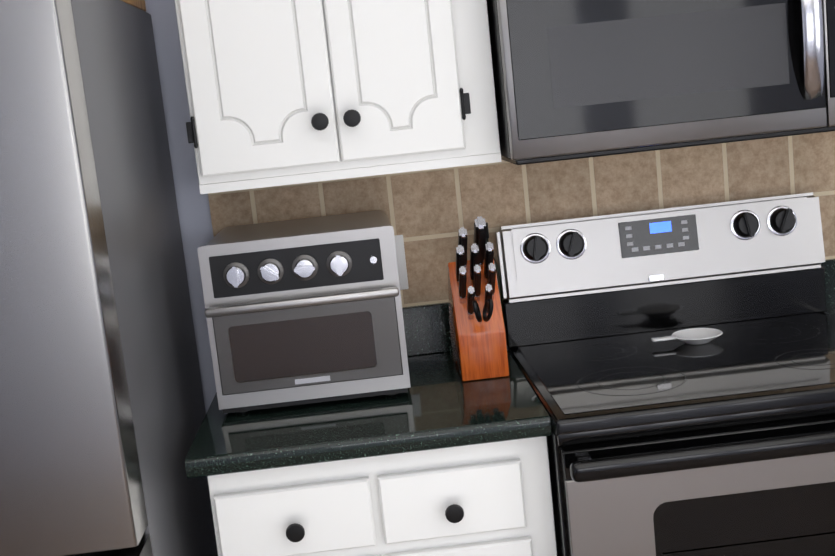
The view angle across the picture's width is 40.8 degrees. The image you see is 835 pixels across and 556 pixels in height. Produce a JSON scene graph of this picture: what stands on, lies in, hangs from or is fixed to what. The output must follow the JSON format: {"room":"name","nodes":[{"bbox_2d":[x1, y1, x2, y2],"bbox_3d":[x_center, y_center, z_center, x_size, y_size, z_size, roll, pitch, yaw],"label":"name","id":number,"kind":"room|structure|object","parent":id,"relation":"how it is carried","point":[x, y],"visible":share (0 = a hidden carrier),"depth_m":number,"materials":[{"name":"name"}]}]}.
{"room":"kitchen","nodes":[
{"label":"kitchen","id":0,"kind":"room"},
{"bbox_2d":[145,0,508,412],"bbox_3d":[0.562,-0.195,2.690,5.150,2.450,0.100,-6,9,-2],"label":"wall","id":1,"kind":"structure","parent":0,"point":[194,214],"depth_m":2.57,"materials":[{"name":"grey paint"}]},
{"bbox_2d":[175,0,500,191],"bbox_3d":[-0.198,-0.764,2.343,0.616,1.062,0.322,-6,9,-2],"label":"upper cabinet","id":2,"kind":"object","parent":1,"relation":"attached to","point":[284,92],"depth_m":2.24,"materials":[{"name":"white paint"}]},
{"bbox_2d":[487,0,834,164],"bbox_3d":[0.541,-0.494,2.362,0.774,0.423,0.447,-6,9,-2],"label":"microwave","id":3,"kind":"object","parent":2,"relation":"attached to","point":[576,79],"visible":0.96,"depth_m":2.19,"materials":[{"name":"black metal"}]},
{"bbox_2d":[208,131,834,306],"bbox_3d":[0.602,-0.166,2.642,2.147,0.400,0.008,-6,9,-2],"label":"tile backsplash","id":4,"kind":"structure","parent":1,"relation":"attached to","point":[430,213],"depth_m":2.62,"materials":[{"name":"beige tile"}]},
{"bbox_2d":[394,235,408,289],"bbox_3d":[-0.068,-0.033,2.616,0.082,0.129,0.005,-6,9,-2],"label":"electrical outlet plate","id":5,"kind":"object","parent":4,"relation":"attached to","point":[401,261],"visible":0.33,"depth_m":2.62,"materials":[{"name":"white plastic"}]},
{"bbox_3d":[0.448,1.420,0.700,5.900,0.080,4.500,-6,9,-2],"label":"floor","id":6,"kind":"structure","parent":0,"visible":0},
{"bbox_2d":[0,0,217,555],"bbox_3d":[-0.916,0.378,2.127,0.900,1.797,0.922,-6,9,-2],"label":"refrigerator","id":7,"kind":"object","parent":6,"relation":"on","point":[102,411],"visible":0.97,"depth_m":1.76,"materials":[{"name":"grey metal"}]},
{"bbox_2d":[121,0,145,11],"bbox_3d":[-0.776,-0.533,2.165,0.404,0.037,0.540,-6,9,-2],"label":"wood tray","id":8,"kind":"object","parent":7,"relation":"on","point":[139,4],"visible":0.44,"depth_m":2.35,"materials":[{"name":"brown wood"}]},
{"bbox_2d":[207,436,556,555],"bbox_3d":[-0.044,0.712,2.412,0.630,0.877,0.646,-6,9,-2],"label":"base cabinet","id":9,"kind":"object","parent":6,"relation":"on","point":[490,499],"visible":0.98,"depth_m":2.07,"materials":[{"name":"white paint"}]},
{"bbox_2d":[495,192,834,555],"bbox_3d":[0.636,0.481,2.361,0.757,1.201,0.737,-6,9,-2],"label":"range","id":10,"kind":"object","parent":6,"relation":"on","point":[723,444],"visible":0.98,"depth_m":2.23,"materials":[{"name":"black metal"}]},
{"bbox_2d":[651,328,722,344],"bbox_3d":[0.591,0.133,2.463,0.155,0.020,0.110,-6,9,-2],"label":"spoon rest","id":11,"kind":"object","parent":10,"relation":"on","point":[695,336],"visible":1,"depth_m":2.47,"materials":[{"name":"white ceramic"}]},
{"bbox_3d":[1.397,0.550,2.472,0.741,0.877,0.646,-6,9,-2],"label":"base cabinet","id":12,"kind":"object","parent":6,"relation":"on","visible":0},
{"bbox_2d":[185,259,834,477],"bbox_3d":[0.637,0.119,2.366,2.170,0.154,0.638,-6,9,-2],"label":"countertop","id":13,"kind":"structure","parent":12,"relation":"on","point":[440,403],"depth_m":2.14,"materials":[{"name":"black stone"}]},
{"bbox_2d":[197,210,410,413],"bbox_3d":[-0.230,0.067,2.383,0.387,0.351,0.403,-6,9,-2],"label":"toaster oven","id":14,"kind":"object","parent":13,"relation":"on","point":[303,311],"visible":1,"depth_m":2.23,"materials":[{"name":"silver metal"}]},
{"bbox_2d":[448,216,508,380],"bbox_3d":[0.122,0.032,2.396,0.100,0.344,0.305,-6,9,-2],"label":"knife block","id":15,"kind":"object","parent":13,"relation":"on","point":[478,336],"visible":1,"depth_m":2.34,"materials":[{"name":"brown wood"}]},
{"bbox_2d":[486,222,504,324],"bbox_3d":[0.160,0.021,2.588,0.066,0.298,0.066,-6,9,-2],"label":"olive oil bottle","id":16,"kind":"object","parent":13,"relation":"on","point":[497,268],"visible":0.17,"depth_m":2.57,"materials":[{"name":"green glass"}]}
]}

